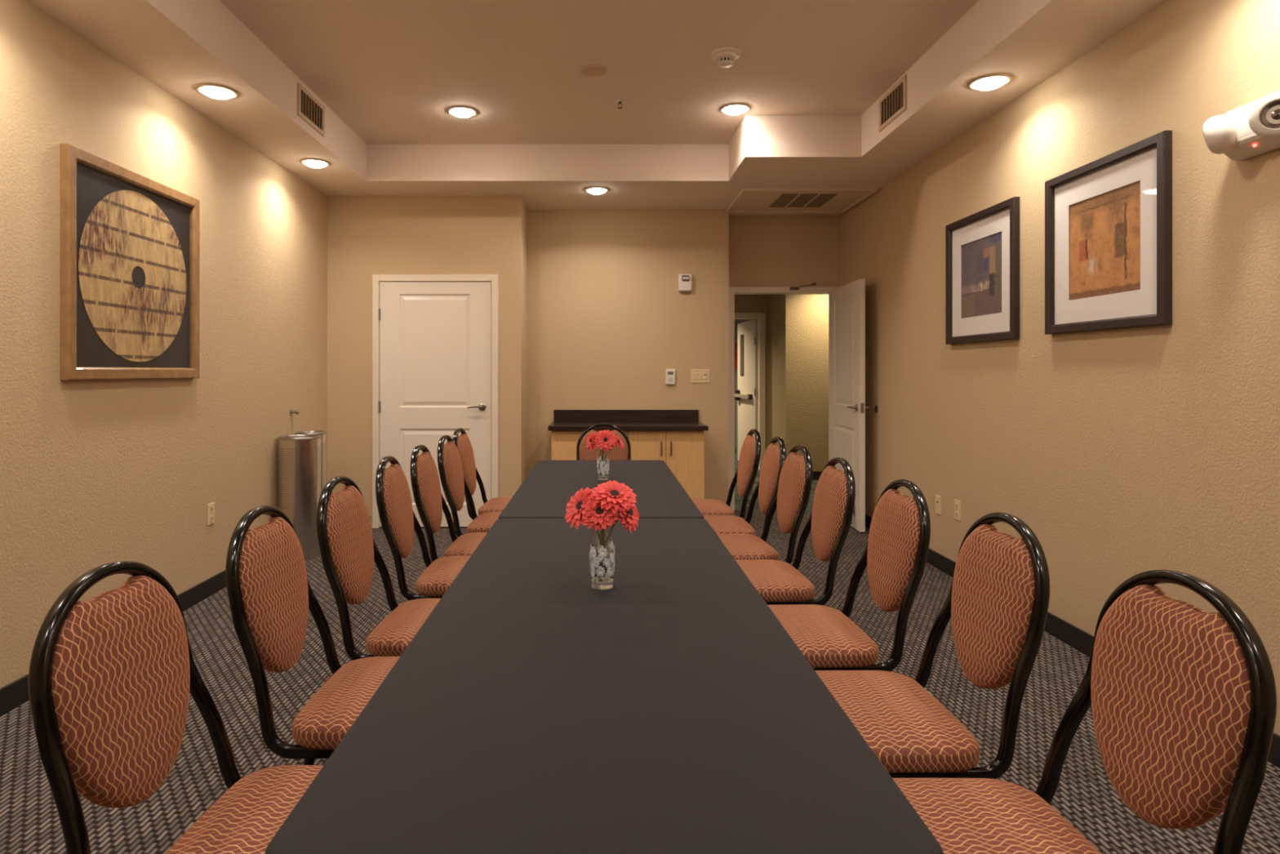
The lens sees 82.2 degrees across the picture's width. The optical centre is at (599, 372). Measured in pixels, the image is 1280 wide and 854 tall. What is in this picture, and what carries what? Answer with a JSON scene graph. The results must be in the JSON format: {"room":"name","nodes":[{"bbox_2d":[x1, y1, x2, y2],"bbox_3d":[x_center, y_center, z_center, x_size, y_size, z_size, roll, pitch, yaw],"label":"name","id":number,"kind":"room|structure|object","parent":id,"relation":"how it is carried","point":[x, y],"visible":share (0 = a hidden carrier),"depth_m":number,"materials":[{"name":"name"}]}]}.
{"room":"conference room","nodes":[
{"label":"conference room","id":0,"kind":"room"},
{"bbox_2d":[0,0,327,688],"bbox_3d":[-2.310,-0.265,1.860,0.120,3.100,8.360,0,0,0],"label":"wall","id":1,"kind":"structure","parent":0,"point":[94,473],"depth_m":3.52,"materials":[{"name":"beige paint"}]},
{"bbox_2d":[0,569,226,715],"bbox_3d":[-2.244,1.235,1.920,0.012,0.100,8.240,0,0,0],"label":"baseboard","id":2,"kind":"structure","parent":1,"relation":"attached to","point":[15,693],"depth_m":3.92,"materials":[{"name":"black plastic"}]},
{"bbox_2d":[60,143,199,379],"bbox_3d":[-2.231,-0.460,3.550,0.036,0.985,1.000,0,0,0],"label":"print","id":3,"kind":"object","parent":1,"relation":"attached to","point":[130,240],"visible":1,"depth_m":3.43,"materials":[{"name":"wood frame"},{"name":"printed paper"},{"name":"glass"}]},
{"bbox_2d":[207,502,214,525],"bbox_3d":[-2.245,0.818,4.227,0.009,0.122,0.075,0,0,0],"label":"wall outlet","id":4,"kind":"object","parent":1,"relation":"attached to","point":[211,507],"visible":1,"depth_m":4.22,"materials":[{"name":"beige plastic"}]},
{"bbox_2d":[209,505,213,512],"bbox_3d":[-2.243,0.790,4.227,0.003,0.036,0.034,0,0,0],"label":"receptacle","id":5,"kind":"object","parent":4,"relation":"attached to","point":[211,506],"depth_m":4.22,"materials":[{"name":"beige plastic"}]},
{"bbox_2d":[209,515,213,522],"bbox_3d":[-2.243,0.846,4.227,0.003,0.036,0.034,0,0,0],"label":"receptacle","id":6,"kind":"object","parent":4,"relation":"attached to","point":[211,516],"depth_m":4.22,"materials":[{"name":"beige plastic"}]},
{"bbox_2d":[289,408,299,415],"bbox_3d":[-2.222,0.291,5.330,0.056,0.044,0.044,0,0,0],"label":"door stop","id":7,"kind":"object","parent":1,"relation":"attached to","point":[296,411],"visible":1,"depth_m":5.32,"materials":[{"name":"silver metal"}]},
{"bbox_2d":[327,195,839,528],"bbox_3d":[-0.029,-0.265,6.533,4.782,3.100,0.650,0,0,-14],"label":"wall","id":8,"kind":"structure","parent":0,"point":[593,314],"depth_m":6.56,"materials":[{"name":"beige paint"}]},
{"bbox_2d":[378,281,491,526],"bbox_3d":[-1.364,0.264,6.026,0.936,2.018,0.097,0,0,0],"label":"door","id":9,"kind":"structure","parent":8,"relation":"in","point":[435,337],"depth_m":6.03,"materials":[{"name":"white paint"}]},
{"bbox_2d":[372,274,497,528],"bbox_3d":[-1.357,0.241,6.091,1.036,2.088,0.138,0,0,0],"label":"trim","id":10,"kind":"structure","parent":8,"relation":"attached to","point":[376,278],"depth_m":6.02,"materials":[{"name":"paint"}]},
{"bbox_2d":[554,409,698,421],"bbox_3d":[0.235,0.388,6.550,1.294,0.103,0.019,0,0,0],"label":"backsplash","id":11,"kind":"structure","parent":8,"relation":"attached to","point":[559,415],"depth_m":6.54,"materials":[{"name":"black stone"}]},
{"bbox_2d":[665,368,675,384],"bbox_3d":[0.630,0.042,6.548,0.085,0.135,0.024,0,0,0],"label":"thermostat","id":12,"kind":"object","parent":8,"relation":"attached to","point":[669,373],"visible":1,"depth_m":6.54,"materials":[{"name":"white plastic"}]},
{"bbox_2d":[678,274,691,292],"bbox_3d":[0.760,-0.794,6.533,0.118,0.161,0.054,0,0,0],"label":"fire alarm sounder","id":13,"kind":"object","parent":8,"relation":"attached to","point":[684,280],"visible":1,"depth_m":6.52,"materials":[{"name":"white plastic"}]},
{"bbox_2d":[690,368,709,382],"bbox_3d":[0.896,0.035,6.553,0.172,0.122,0.013,0,0,0],"label":"light switch","id":14,"kind":"object","parent":8,"relation":"attached to","point":[697,375],"visible":1,"depth_m":6.55,"materials":[{"name":"beige plastic"}]},
{"bbox_2d":[728,286,839,511],"bbox_3d":[1.705,0.247,6.851,1.026,2.075,0.138,0,0,0],"label":"trim","id":15,"kind":"structure","parent":8,"relation":"attached to","point":[733,291],"depth_m":6.78,"materials":[{"name":"paint"}]},
{"bbox_2d":[790,282,816,289],"bbox_3d":[1.872,-0.791,6.747,0.233,0.060,0.047,0,0,17],"label":"door closer","id":16,"kind":"object","parent":8,"relation":"in","point":[813,283],"depth_m":6.74,"materials":[{"name":"brown metal"}]},
{"bbox_2d":[25,0,1167,215],"bbox_3d":[-0.015,-1.635,2.300,4.470,0.360,9.000,0,0,0],"label":"ceiling","id":17,"kind":"structure","parent":0,"point":[813,76],"depth_m":4.14,"materials":[{"name":"paint"}]},
{"bbox_2d":[195,83,239,99],"bbox_3d":[-1.980,-1.439,3.790,0.206,0.032,0.206,0,0,0],"label":"recessed light","id":18,"kind":"object","parent":17,"relation":"in","point":[218,91],"visible":1,"depth_m":3.75,"materials":[{"name":"glass"}]},
{"bbox_2d":[297,83,324,137],"bbox_3d":[-1.768,-1.605,4.500,0.017,0.190,0.400,0,0,0],"label":"ceiling vent","id":19,"kind":"object","parent":17,"relation":"in","point":[310,110],"visible":1,"depth_m":4.48,"materials":[{"name":"metal"}]},
{"bbox_2d":[299,158,331,168],"bbox_3d":[-1.976,-1.439,5.080,0.206,0.032,0.206,0,0,0],"label":"recessed light","id":20,"kind":"object","parent":17,"relation":"in","point":[312,162],"visible":1,"depth_m":5.04,"materials":[{"name":"glass"}]},
{"bbox_2d":[446,106,478,117],"bbox_3d":[-0.915,-1.719,4.870,0.206,0.032,0.206,0,0,0],"label":"recessed light","id":21,"kind":"object","parent":17,"relation":"in","point":[457,111],"visible":1,"depth_m":4.83,"materials":[{"name":"glass"}]},
{"bbox_2d":[579,64,606,76],"bbox_3d":[-0.040,-1.730,4.210,0.156,0.010,0.156,0,0,0],"label":"cover plate","id":22,"kind":"object","parent":17,"relation":"attached to","point":[592,70],"visible":1,"depth_m":4.19,"materials":[{"name":"paint"}]},
{"bbox_2d":[583,186,609,194],"bbox_3d":[-0.026,-1.439,5.840,0.206,0.032,0.206,0,0,0],"label":"recessed light","id":23,"kind":"object","parent":17,"relation":"in","point":[593,190],"visible":1,"depth_m":5.79,"materials":[{"name":"glass"}]},
{"bbox_2d":[614,98,625,109],"bbox_3d":[0.128,-1.710,4.680,0.064,0.050,0.064,0,0,0],"label":"sprinkler","id":24,"kind":"object","parent":17,"relation":"attached to","point":[620,101],"visible":1,"depth_m":4.67,"materials":[{"name":"silver metal"}]},
{"bbox_2d":[710,47,741,67],"bbox_3d":[0.685,-1.702,3.990,0.164,0.066,0.164,0,0,0],"label":"smoke detector","id":25,"kind":"object","parent":17,"relation":"attached to","point":[725,57],"visible":1,"depth_m":3.95,"materials":[{"name":"white plastic"}]},
{"bbox_2d":[719,102,751,115],"bbox_3d":[0.890,-1.719,4.820,0.206,0.032,0.206,0,0,0],"label":"recessed light","id":26,"kind":"object","parent":17,"relation":"in","point":[734,108],"visible":1,"depth_m":4.78,"materials":[{"name":"glass"}]},
{"bbox_2d":[725,188,878,213],"bbox_3d":[1.665,-1.444,6.190,1.070,0.022,0.800,0,0,0],"label":"ceiling air vent","id":27,"kind":"object","parent":17,"relation":"attached to","point":[748,200],"visible":1,"depth_m":6.16,"materials":[{"name":"metal"}]},
{"bbox_2d":[878,75,906,132],"bbox_3d":[1.759,-1.615,4.420,0.017,0.200,0.400,0,0,0],"label":"ceiling vent","id":28,"kind":"object","parent":17,"relation":"in","point":[893,103],"visible":1,"depth_m":4.40,"materials":[{"name":"metal"}]},
{"bbox_2d":[966,73,1013,90],"bbox_3d":[1.952,-1.439,3.667,0.206,0.032,0.206,0,0,0],"label":"recessed light","id":29,"kind":"object","parent":17,"relation":"in","point":[989,82],"visible":1,"depth_m":3.63,"materials":[{"name":"glass"}]},
{"bbox_2d":[0,447,1279,853],"bbox_3d":[1.315,1.335,6.340,7.370,0.100,17.320,0,0,0],"label":"floor","id":30,"kind":"structure","parent":0,"point":[1085,795],"depth_m":2.68,"materials":[{"name":"carpet"}]},
{"bbox_2d":[28,560,324,853],"bbox_3d":[-0.619,0.819,1.328,0.609,0.933,0.447,0,0,3],"label":"banquet chair","id":31,"kind":"object","parent":30,"relation":"on","point":[113,674],"visible":0.8,"depth_m":1.29,"materials":[{"name":"orange fabric"}]},
{"bbox_2d":[277,434,321,559],"bbox_3d":[-2.100,0.866,5.120,0.284,0.839,0.284,0,0,0],"label":"waste bin","id":32,"kind":"object","parent":30,"relation":"on","point":[299,455],"visible":0.82,"depth_m":5.01,"materials":[{"name":"silver metal"}]},
{"bbox_2d":[295,430,326,492],"bbox_3d":[-2.138,0.863,5.420,0.214,0.844,0.214,0,0,0],"label":"waste bin","id":33,"kind":"object","parent":30,"relation":"on","point":[323,433],"visible":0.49,"depth_m":5.39,"materials":[{"name":"silver metal"}]},
{"bbox_2d":[225,505,399,764],"bbox_3d":[-0.606,0.819,1.914,0.609,0.933,0.446,0,0,1],"label":"banquet chair","id":34,"kind":"object","parent":30,"relation":"on","point":[270,593],"visible":0.64,"depth_m":1.82,"materials":[{"name":"orange fabric"}]},
{"bbox_2d":[316,475,440,660],"bbox_3d":[-0.598,0.819,2.456,0.609,0.933,0.446,0,0,3],"label":"banquet chair","id":35,"kind":"object","parent":30,"relation":"on","point":[348,549],"visible":0.56,"depth_m":2.37,"materials":[{"name":"orange fabric"}]},
{"bbox_2d":[375,455,471,600],"bbox_3d":[-0.605,0.819,3.073,0.609,0.933,0.446,0,0,0],"label":"banquet chair","id":36,"kind":"object","parent":30,"relation":"on","point":[398,520],"visible":0.59,"depth_m":2.96,"materials":[{"name":"orange fabric"}]},
{"bbox_2d":[409,444,487,561],"bbox_3d":[-0.588,0.819,3.548,0.609,0.933,0.446,0,0,1],"label":"banquet chair","id":37,"kind":"object","parent":30,"relation":"on","point":[429,501],"visible":0.55,"depth_m":3.45,"materials":[{"name":"orange fabric"}]},
{"bbox_2d":[437,435,501,537],"bbox_3d":[-0.582,0.819,4.096,0.609,0.933,0.446,0,0,3],"label":"banquet chair","id":38,"kind":"object","parent":30,"relation":"on","point":[454,484],"visible":0.53,"depth_m":4.00,"materials":[{"name":"orange fabric"}]},
{"bbox_2d":[452,427,511,519],"bbox_3d":[-0.602,0.819,4.604,0.609,0.933,0.446,0,0,4],"label":"banquet chair","id":39,"kind":"object","parent":30,"relation":"on","point":[463,443],"visible":0.41,"depth_m":4.55,"materials":[{"name":"orange fabric"}]},
{"bbox_2d":[551,431,627,460],"bbox_3d":[-0.086,0.885,6.287,0.631,0.800,0.542,0,0,0],"label":"base cabinet","id":40,"kind":"object","parent":30,"relation":"on","point":[564,443],"visible":0.02,"depth_m":6.05,"materials":[{"name":"brown wood"}]},
{"bbox_2d":[576,423,631,460],"bbox_3d":[0.025,0.819,4.735,0.446,0.933,0.609,0,0,0],"label":"banquet chair","id":41,"kind":"object","parent":30,"relation":"on","point":[616,453],"visible":0.2,"depth_m":4.97,"materials":[{"name":"orange fabric"}]},
{"bbox_2d":[627,431,704,498],"bbox_3d":[0.547,0.885,6.287,0.632,0.800,0.542,0,0,0],"label":"base cabinet","id":42,"kind":"object","parent":30,"relation":"on","point":[682,451],"visible":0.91,"depth_m":6.05,"materials":[{"name":"brown wood"}]},
{"bbox_2d":[547,409,708,431],"bbox_3d":[0.232,0.408,6.279,1.315,0.144,0.559,0,0,0],"label":"countertop","id":43,"kind":"structure","parent":42,"relation":"on","point":[564,420],"depth_m":6.54,"materials":[{"name":"black stone"}]},
{"bbox_2d":[691,428,760,518],"bbox_3d":[0.669,0.819,4.525,0.609,0.933,0.446,0,0,-2],"label":"banquet chair","id":44,"kind":"object","parent":30,"relation":"on","point":[745,475],"visible":0.59,"depth_m":4.42,"materials":[{"name":"orange fabric"}]},
{"bbox_2d":[702,436,786,537],"bbox_3d":[0.687,0.819,4.001,0.609,0.933,0.446,0,0,0],"label":"banquet chair","id":45,"kind":"object","parent":30,"relation":"on","point":[775,455],"visible":0.5,"depth_m":3.92,"materials":[{"name":"orange fabric"}]},
{"bbox_2d":[716,444,813,564],"bbox_3d":[0.684,0.819,3.522,0.609,0.933,0.446,0,0,-4],"label":"banquet chair","id":46,"kind":"object","parent":30,"relation":"on","point":[791,500],"visible":0.62,"depth_m":3.44,"materials":[{"name":"orange fabric"}]},
{"bbox_2d":[734,457,855,605],"bbox_3d":[0.702,0.819,3.006,0.609,0.933,0.446,0,0,-2],"label":"banquet chair","id":47,"kind":"object","parent":30,"relation":"on","point":[778,582],"visible":0.7,"depth_m":2.90,"materials":[{"name":"orange fabric"}]},
{"bbox_2d":[768,479,930,671],"bbox_3d":[0.714,0.819,2.385,0.609,0.933,0.446,0,0,-2],"label":"banquet chair","id":48,"kind":"object","parent":30,"relation":"on","point":[895,554],"visible":0.63,"depth_m":2.29,"materials":[{"name":"orange fabric"}]},
{"bbox_2d":[814,512,1049,778],"bbox_3d":[0.726,0.819,1.816,0.609,0.933,0.446,0,0,-1],"label":"banquet chair","id":49,"kind":"object","parent":30,"relation":"on","point":[997,602],"visible":0.65,"depth_m":1.72,"materials":[{"name":"orange fabric"}]},
{"bbox_2d":[892,569,1276,853],"bbox_3d":[0.737,0.819,1.279,0.609,0.933,0.446,0,0,0],"label":"banquet chair","id":50,"kind":"object","parent":30,"relation":"on","point":[1182,696],"visible":0.89,"depth_m":1.25,"materials":[{"name":"orange fabric"}]},
{"bbox_3d":[0.005,0.915,1.761,0.758,0.739,1.881,0,0,0],"label":"folding table","id":51,"kind":"object","parent":30,"relation":"on","visible":0},
{"bbox_2d":[264,518,943,853],"bbox_3d":[0.005,0.650,1.757,0.794,0.220,1.910,0,0,0],"label":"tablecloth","id":52,"kind":"object","parent":51,"relation":"on","point":[535,708],"visible":0.98,"depth_m":1.11,"materials":[{"name":"black fabric"}]},
{"bbox_2d":[587,529,617,589],"bbox_3d":[0.006,0.455,1.845,0.073,0.168,0.073,0,0,10],"label":"glass vase","id":53,"kind":"object","parent":52,"relation":"on","point":[602,582],"visible":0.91,"depth_m":1.82,"materials":[{"name":"white"}]},
{"bbox_2d":[564,486,607,573],"bbox_3d":[-0.040,0.400,1.820,0.106,0.222,0.081,0,0,14],"label":"gerbera","id":54,"kind":"object","parent":53,"relation":"on","point":[574,508],"visible":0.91,"depth_m":1.82,"materials":[{"name":"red plant"}]},
{"bbox_2d":[576,501,582,510],"bbox_3d":[-0.048,0.332,1.817,0.023,0.023,0.023,0,0,0],"label":"flower center","id":55,"kind":"object","parent":54,"relation":"on","point":[579,504],"depth_m":1.81,"materials":[{"name":"black plant"}]},
{"bbox_2d":[581,496,619,576],"bbox_3d":[0.001,0.405,1.793,0.088,0.212,0.073,0,0,-27],"label":"gerbera","id":56,"kind":"object","parent":53,"relation":"on","point":[602,518],"visible":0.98,"depth_m":1.78,"materials":[{"name":"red plant"}]},
{"bbox_2d":[595,506,604,514],"bbox_3d":[0.000,0.338,1.787,0.022,0.021,0.019,0,0,0],"label":"flower center","id":57,"kind":"object","parent":56,"relation":"on","point":[598,510],"depth_m":1.78,"materials":[{"name":"black plant"}]},
{"bbox_2d":[603,528,604,572],"bbox_3d":[0.009,0.413,1.900,0.099,0.194,0.098,0,0,0],"label":"gerbera","id":58,"kind":"object","parent":53,"relation":"on","point":[604,529],"visible":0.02,"depth_m":1.87,"materials":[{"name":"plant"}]},
{"bbox_2d":[590,480,636,568],"bbox_3d":[0.034,0.391,1.812,0.117,0.238,0.100,0,0,0],"label":"gerbera","id":59,"kind":"object","parent":53,"relation":"on","point":[616,495],"visible":0.94,"depth_m":1.80,"materials":[{"name":"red plant"}]},
{"bbox_2d":[609,489,619,497],"bbox_3d":[0.036,0.302,1.808,0.025,0.020,0.024,0,0,0],"label":"flower center","id":60,"kind":"object","parent":59,"relation":"on","point":[613,493],"depth_m":1.80,"materials":[{"name":"black plant"}]},
{"bbox_2d":[596,502,639,575],"bbox_3d":[0.055,0.413,1.854,0.121,0.196,0.059,0,0,-37],"label":"gerbera","id":61,"kind":"object","parent":53,"relation":"on","point":[629,518],"visible":0.74,"depth_m":1.85,"materials":[{"name":"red plant"}]},
{"bbox_2d":[626,508,632,515],"bbox_3d":[0.073,0.356,1.858,0.017,0.021,0.021,0,0,39],"label":"flower center","id":62,"kind":"object","parent":61,"relation":"on","point":[629,513],"depth_m":1.85,"materials":[{"name":"black plant"}]},
{"bbox_3d":[0.005,0.915,3.613,0.758,0.739,1.758,0,0,0],"label":"folding table","id":63,"kind":"object","parent":30,"relation":"on","visible":0},
{"bbox_2d":[497,460,704,519],"bbox_3d":[0.005,0.650,3.616,0.795,0.220,1.787,0,0,0],"label":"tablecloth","id":64,"kind":"object","parent":63,"relation":"on","point":[545,492],"visible":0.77,"depth_m":3.39,"materials":[{"name":"black fabric"}]},
{"bbox_2d":[595,448,609,479],"bbox_3d":[0.016,0.459,3.690,0.070,0.160,0.070,0,0,-20],"label":"glass vase","id":65,"kind":"object","parent":64,"relation":"on","point":[599,465],"visible":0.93,"depth_m":3.67,"materials":[{"name":"white"}]},
{"bbox_2d":[586,431,605,473],"bbox_3d":[-0.024,0.405,3.660,0.098,0.212,0.074,0,0,10],"label":"gerbera","id":66,"kind":"object","parent":65,"relation":"on","point":[591,442],"visible":0.96,"depth_m":3.65,"materials":[{"name":"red plant"}]},
{"bbox_2d":[595,429,617,473],"bbox_3d":[0.022,0.397,3.629,0.105,0.227,0.080,0,0,40],"label":"gerbera","id":67,"kind":"object","parent":65,"relation":"in","point":[606,439],"visible":1,"depth_m":3.61,"materials":[{"name":"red plant"}]},
{"bbox_2d":[600,435,623,473],"bbox_3d":[0.067,0.412,3.674,0.117,0.196,0.081,0,0,-17],"label":"gerbera","id":68,"kind":"object","parent":65,"relation":"on","point":[619,442],"visible":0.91,"depth_m":3.68,"materials":[{"name":"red plant"}]},
{"bbox_2d":[734,319,755,448],"bbox_3d":[1.900,-0.015,11.520,6.200,2.600,3.600,0,0,0],"label":"wall","id":69,"kind":"structure","parent":0,"point":[736,321],"depth_m":12.49,"materials":[{"name":"grey paint"}]},
{"bbox_2d":[734,343,737,368],"bbox_3d":[2.304,-0.265,12.470,0.029,0.420,0.500,0,0,0],"label":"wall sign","id":70,"kind":"object","parent":69,"relation":"attached to","point":[735,344],"visible":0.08,"depth_m":12.33,"materials":[{"name":"red"}]},
{"bbox_2d":[734,294,768,449],"bbox_3d":[0.510,-0.015,9.660,3.420,2.600,0.120,0,0,0],"label":"wall","id":71,"kind":"structure","parent":0,"point":[743,303],"depth_m":9.60,"materials":[{"name":"beige paint"}]},
{"bbox_2d":[734,319,757,460],"bbox_3d":[2.020,0.287,10.167,0.107,1.975,0.898,0,0,-5],"label":"door","id":72,"kind":"structure","parent":71,"relation":"in","point":[746,393],"depth_m":10.15,"materials":[{"name":"white paint"}]},
{"bbox_2d":[734,312,765,470],"bbox_3d":[1.653,0.254,9.651,1.031,2.063,0.138,0,0,0],"label":"trim","id":73,"kind":"structure","parent":71,"relation":"attached to","point":[761,317],"depth_m":9.58,"materials":[{"name":"paint"}]},
{"bbox_2d":[768,294,828,471],"bbox_3d":[3.610,-0.015,9.235,2.780,2.600,0.970,0,0,0],"label":"wall","id":74,"kind":"structure","parent":0,"point":[798,324],"depth_m":8.75,"materials":[{"name":"beige paint"}]},
{"bbox_2d":[812,471,822,479],"bbox_3d":[1.900,1.235,10.969,6.200,0.100,4.462,0,0,0],"label":"baseboard","id":75,"kind":"structure","parent":74,"relation":"attached to","point":[816,474],"depth_m":8.74,"materials":[{"name":"black plastic"}]},
{"bbox_2d":[839,0,1279,735],"bbox_3d":[2.280,-0.265,2.240,0.120,3.100,9.120,0,0,0],"label":"wall","id":76,"kind":"structure","parent":0,"point":[1126,453],"depth_m":3.22,"materials":[{"name":"beige paint"}]},
{"bbox_2d":[830,278,868,531],"bbox_3d":[2.123,0.264,6.312,0.158,2.018,0.958,0,0,4],"label":"door","id":77,"kind":"structure","parent":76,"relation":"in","point":[847,302],"depth_m":6.12,"materials":[{"name":"white paint"}]},
{"bbox_2d":[874,404,878,413],"bbox_3d":[2.215,0.295,5.870,0.010,0.064,0.064,0,0,0],"label":"bumper cover","id":78,"kind":"object","parent":76,"relation":"attached to","point":[876,408],"visible":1,"depth_m":5.86,"materials":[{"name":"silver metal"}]},
{"bbox_2d":[935,494,941,515],"bbox_3d":[2.215,0.871,4.800,0.010,0.122,0.075,0,0,0],"label":"jack plate","id":79,"kind":"object","parent":76,"relation":"attached to","point":[938,499],"visible":1,"depth_m":4.79,"materials":[{"name":"beige plastic"}]},
{"bbox_2d":[954,499,960,520],"bbox_3d":[2.215,0.855,4.540,0.009,0.122,0.075,0,0,0],"label":"wall outlet","id":80,"kind":"object","parent":76,"relation":"attached to","point":[957,503],"visible":1,"depth_m":4.53,"materials":[{"name":"beige plastic"}]},
{"bbox_2d":[945,196,1019,344],"bbox_3d":[2.202,-0.551,4.250,0.034,0.752,0.762,0,0,0],"label":"framed print","id":81,"kind":"object","parent":76,"relation":"attached to","point":[982,276],"visible":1,"depth_m":4.21,"materials":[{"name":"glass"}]},
{"bbox_2d":[865,514,1279,767],"bbox_3d":[2.214,1.235,2.300,0.012,0.100,9.000,0,0,0],"label":"baseboard","id":82,"kind":"structure","parent":76,"relation":"attached to","point":[1072,635],"depth_m":3.48,"materials":[{"name":"black plastic"}]},
{"bbox_2d":[1044,130,1172,334],"bbox_3d":[2.202,-0.561,3.219,0.034,0.752,0.762,0,0,0],"label":"framed print","id":83,"kind":"object","parent":76,"relation":"attached to","point":[1108,255],"visible":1,"depth_m":3.16,"materials":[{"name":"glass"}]},
{"bbox_2d":[1202,90,1279,160],"bbox_3d":[2.140,-0.815,2.370,0.159,0.170,0.381,0,0,0],"label":"emergency light","id":84,"kind":"object","parent":76,"relation":"attached to","point":[1252,129],"visible":1,"depth_m":2.44,"materials":[{"name":"white plastic"}]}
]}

